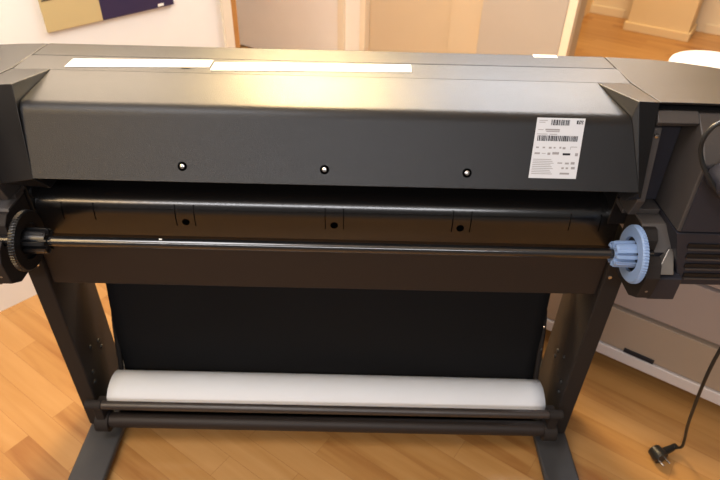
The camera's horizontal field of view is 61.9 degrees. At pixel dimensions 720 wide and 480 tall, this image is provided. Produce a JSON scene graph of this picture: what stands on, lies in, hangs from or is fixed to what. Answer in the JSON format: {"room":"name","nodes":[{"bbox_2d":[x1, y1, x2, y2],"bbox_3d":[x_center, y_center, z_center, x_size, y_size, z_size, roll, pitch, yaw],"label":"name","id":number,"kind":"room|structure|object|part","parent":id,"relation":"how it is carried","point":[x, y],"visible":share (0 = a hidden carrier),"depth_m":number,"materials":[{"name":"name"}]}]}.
{"room":"design studio","nodes":[
{"label":"design studio","id":0,"kind":"room"},
{"bbox_2d":[0,0,224,311],"bbox_3d":[-1.506,-0.602,0.835,0.090,2.600,2.955,31,46,33],"label":"wall","id":1,"kind":"structure","parent":0,"point":[184,23],"depth_m":1.85,"materials":[{"name":"beige paint"}]},
{"bbox_2d":[38,0,173,32],"bbox_3d":[-0.716,-0.793,1.653,0.008,0.353,0.395,31,46,33],"label":"poster","id":2,"kind":"object","parent":1,"relation":"attached to","point":[57,15],"visible":1,"depth_m":1.69,"materials":[{"name":"multicoloured paper"}]},
{"bbox_3d":[-0.797,-0.743,1.584,0.007,0.353,0.160,31,46,33],"label":"tan panel","id":3,"kind":"part","parent":2,"relation":"part of","materials":[{"name":"beige paper"}]},
{"bbox_3d":[-0.661,-0.828,1.700,0.007,0.353,0.234,31,46,33],"label":"navy panel","id":4,"kind":"part","parent":2,"relation":"part of","materials":[{"name":"paper"}]},
{"bbox_2d":[220,0,235,47],"bbox_3d":[-0.475,-1.241,1.710,0.112,2.600,0.037,31,46,33],"label":"trim","id":5,"kind":"structure","parent":1,"relation":"attached to","point":[225,5],"depth_m":2.04,"materials":[{"name":"beige wood"}]},
{"bbox_2d":[231,0,239,47],"bbox_3d":[-0.452,-1.254,1.728,0.094,2.600,0.026,31,46,33],"label":"trim","id":6,"kind":"structure","parent":1,"relation":"attached to","point":[233,2],"depth_m":2.08,"materials":[{"name":"orange wood"}]},
{"bbox_2d":[0,13,719,479],"bbox_3d":[0.638,-0.361,2.780,7.800,0.050,7.400,1,37,0],"label":"floor","id":7,"kind":"structure","parent":0,"point":[621,411],"depth_m":1.56,"materials":[{"name":"brown wood"}]},
{"bbox_2d":[0,43,719,479],"bbox_3d":[-0.065,0.139,1.258,1.800,0.971,0.640,1,37,0],"label":"printer","id":8,"kind":"object","parent":7,"relation":"on","point":[129,141],"visible":0.88,"depth_m":1.14,"materials":[{"name":"grey plastic"}]},
{"bbox_3d":[-0.660,-0.048,1.089,0.076,0.046,0.085,1,37,0],"label":"bracket plate","id":9,"kind":"part","parent":8,"relation":"part of","materials":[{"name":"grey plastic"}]},
{"bbox_3d":[-0.670,0.182,1.428,0.039,0.610,0.165,1,37,0],"label":"leg","id":10,"kind":"part","parent":8,"relation":"part of","materials":[{"name":"grey paint"}]},
{"bbox_3d":[-0.624,0.277,1.553,0.013,0.255,0.093,1,37,0],"label":"bin rod","id":11,"kind":"part","parent":8,"relation":"part of","materials":[{"name":"grey paint"}]},
{"bbox_2d":[29,179,617,245],"bbox_3d":[-0.060,-0.061,1.174,1.120,0.102,0.072,1,37,0],"label":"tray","id":12,"kind":"object","parent":8,"relation":"on","point":[85,208],"depth_m":1.15,"materials":[{"name":"black plastic"}]},
{"bbox_3d":[-0.066,-0.304,1.196,1.077,0.150,0.121,1,37,0],"label":"lid","id":13,"kind":"part","parent":8,"relation":"part of","materials":[{"name":"grey plastic"}]},
{"bbox_2d":[107,370,545,418],"bbox_3d":[-0.080,0.385,1.530,1.088,0.074,0.120,1,37,0],"label":"paper roll","id":14,"kind":"object","parent":8,"relation":"in","point":[124,385],"visible":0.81,"depth_m":1.50,"materials":[{"name":"white paper"}]},
{"bbox_2d":[0,209,654,283],"bbox_3d":[-0.059,0.013,1.062,1.155,0.109,0.109,1,37,0],"label":"spindle","id":15,"kind":"object","parent":8,"relation":"attached to","point":[27,240],"visible":1,"depth_m":1.05,"materials":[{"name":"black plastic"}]},
{"bbox_3d":[-0.059,0.013,1.062,1.155,0.018,0.018,1,37,0],"label":"rod","id":16,"kind":"part","parent":15,"relation":"part of","materials":[{"name":"metal"}]},
{"bbox_3d":[0.464,0.301,1.559,0.013,0.255,0.093,1,37,0],"label":"bin rod","id":17,"kind":"part","parent":8,"relation":"part of","materials":[{"name":"grey paint"}]},
{"bbox_2d":[531,159,553,173],"bbox_3d":[0.297,-0.120,0.978,0.036,0.022,0.011,1,37,0],"label":"print","id":18,"kind":"object","parent":8,"relation":"attached to","point":[538,166],"depth_m":0.98,"materials":[{"name":"grey paper"}]},
{"bbox_2d":[538,120,559,134],"bbox_3d":[0.304,-0.181,0.966,0.036,0.020,0.010,1,37,0],"label":"print","id":19,"kind":"object","parent":8,"relation":"on","point":[545,127],"depth_m":0.97,"materials":[{"name":"grey paper"}]},
{"bbox_3d":[0.517,0.209,1.434,0.040,0.610,0.165,1,37,0],"label":"leg","id":20,"kind":"part","parent":8,"relation":"part of","materials":[{"name":"grey paint"}]},
{"bbox_3d":[0.508,-0.143,1.049,0.065,0.162,0.012,1,37,0],"label":"recess panel","id":21,"kind":"part","parent":8,"relation":"part of","materials":[{"name":"plastic"}]},
{"bbox_3d":[0.540,-0.020,1.095,0.076,0.046,0.085,1,37,0],"label":"bracket plate","id":22,"kind":"part","parent":8,"relation":"part of","materials":[{"name":"grey plastic"}]},
{"bbox_2d":[648,121,719,466],"bbox_3d":[0.675,0.204,1.187,0.340,0.982,0.092,-11,39,-16],"label":"power cord","id":23,"kind":"object","parent":8,"relation":"hanging from","point":[657,453],"visible":1,"depth_m":1.28,"materials":[{"name":"black rubber"}]},
{"bbox_3d":[0.690,0.006,1.101,0.299,0.116,0.106,1,37,0],"label":"vent panel","id":24,"kind":"part","parent":8,"relation":"part of","materials":[{"name":"plastic"}]},
{"bbox_3d":[0.692,-0.062,0.984,0.289,0.123,0.007,1,37,0],"label":"panel","id":25,"kind":"part","parent":8,"relation":"part of","materials":[{"name":"plastic"}]},
{"bbox_2d":[546,224,719,405],"bbox_3d":[1.026,0.139,1.615,1.410,0.585,0.422,23,42,26],"label":"base cabinet","id":26,"kind":"object","parent":7,"relation":"on","point":[675,341],"visible":0.27,"depth_m":1.58,"materials":[{"name":"white wood"}]},
{"bbox_3d":[0.912,0.326,1.555,1.350,0.131,0.019,23,42,26],"label":"drawer","id":27,"kind":"part","parent":26,"relation":"part of","materials":[{"name":"white wood"}]},
{"bbox_3d":[0.768,0.320,1.655,0.080,0.014,0.004,23,42,26],"label":"handle","id":28,"kind":"part","parent":26,"relation":"part of","materials":[{"name":"black metal"}]},
{"bbox_3d":[0.915,0.204,1.462,1.350,0.148,0.019,23,42,26],"label":"drawer","id":29,"kind":"part","parent":26,"relation":"part of","materials":[{"name":"beige wood"}]},
{"bbox_3d":[0.919,0.081,1.367,1.350,0.143,0.019,23,42,26],"label":"drawer","id":30,"kind":"part","parent":26,"relation":"part of","materials":[{"name":"beige wood"}]},
{"bbox_2d":[669,50,719,68],"bbox_3d":[1.019,-0.206,1.938,0.264,0.742,0.264,1,37,0],"label":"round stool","id":31,"kind":"object","parent":7,"relation":"on","point":[695,57],"visible":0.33,"depth_m":1.76,"materials":[{"name":"white plastic"}]},
{"bbox_2d":[369,0,586,55],"bbox_3d":[0.031,-2.018,2.747,2.350,2.600,0.100,23,42,25],"label":"wall","id":32,"kind":"structure","parent":0,"point":[394,25],"depth_m":3.13,"materials":[{"name":"yellow paint"}]},
{"bbox_2d":[236,0,336,49],"bbox_3d":[-0.482,-1.965,3.104,0.925,2.040,0.039,23,42,25],"label":"door","id":33,"kind":"structure","parent":32,"relation":"in","point":[264,24],"depth_m":3.54,"materials":[{"name":"white paint"}]},
{"bbox_2d":[337,0,345,50],"bbox_3d":[-0.079,-1.829,2.865,0.040,2.150,0.049,23,42,25],"label":"trim","id":34,"kind":"structure","parent":32,"relation":"attached to","point":[341,4],"depth_m":3.32,"materials":[{"name":"beige wood"}]},
{"bbox_2d":[345,0,359,50],"bbox_3d":[-0.012,-1.809,2.841,0.107,2.150,0.027,23,42,25],"label":"trim","id":35,"kind":"structure","parent":32,"relation":"attached to","point":[352,26],"depth_m":3.31,"materials":[{"name":"beige paint"}]},
{"bbox_2d":[359,0,369,50],"bbox_3d":[0.041,-1.778,2.803,0.035,2.150,0.049,23,42,25],"label":"trim","id":36,"kind":"structure","parent":32,"relation":"attached to","point":[364,4],"depth_m":3.25,"materials":[{"name":"beige wood"}]},
{"bbox_2d":[447,0,482,53],"bbox_3d":[0.544,-1.757,2.422,0.165,2.600,0.027,23,42,25],"label":"trim","id":37,"kind":"structure","parent":32,"relation":"attached to","point":[465,14],"depth_m":2.95,"materials":[{"name":"yellow paint"}]},
{"bbox_2d":[476,0,569,55],"bbox_3d":[0.771,-1.653,2.294,0.395,2.600,0.049,23,42,25],"label":"door","id":38,"kind":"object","parent":32,"relation":"in","point":[509,27],"depth_m":2.77,"materials":[{"name":"paint"}]},
{"bbox_2d":[557,0,581,55],"bbox_3d":[0.953,-1.577,2.201,0.039,2.600,0.049,23,42,25],"label":"trim","id":39,"kind":"structure","parent":32,"relation":"attached to","point":[574,5],"depth_m":2.66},
{"bbox_2d":[584,0,592,15],"bbox_3d":[1.655,-2.708,3.708,0.080,2.600,0.450,24,43,27],"label":"wall","id":40,"kind":"structure","parent":0,"point":[589,2],"depth_m":4.50,"materials":[{"name":"yellow paint"}]},
{"bbox_2d":[592,0,719,31],"bbox_3d":[2.708,-2.455,3.414,2.300,2.600,0.100,21,42,24],"label":"wall","id":41,"kind":"structure","parent":0,"point":[709,13],"depth_m":4.23,"materials":[{"name":"beige paint"}]},
{"bbox_2d":[590,4,719,34],"bbox_3d":[2.685,-1.403,4.128,2.220,0.060,0.013,21,42,24],"label":"baseboard","id":42,"kind":"structure","parent":41,"relation":"attached to","point":[597,9],"depth_m":4.49,"materials":[{"name":"beige wood"}]},
{"bbox_2d":[627,0,703,32],"bbox_3d":[2.162,-2.531,3.495,0.405,2.600,0.270,23,42,25],"label":"wall pillar","id":43,"kind":"structure","parent":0,"point":[675,15],"depth_m":4.09,"materials":[{"name":"yellow paint"}]},
{"bbox_2d":[623,19,696,41],"bbox_3d":[2.127,-1.513,4.258,0.437,0.055,0.276,23,42,25],"label":"baseboard","id":44,"kind":"structure","parent":43,"relation":"attached to","point":[655,31],"depth_m":4.16,"materials":[{"name":"yellow paint"}]}
]}

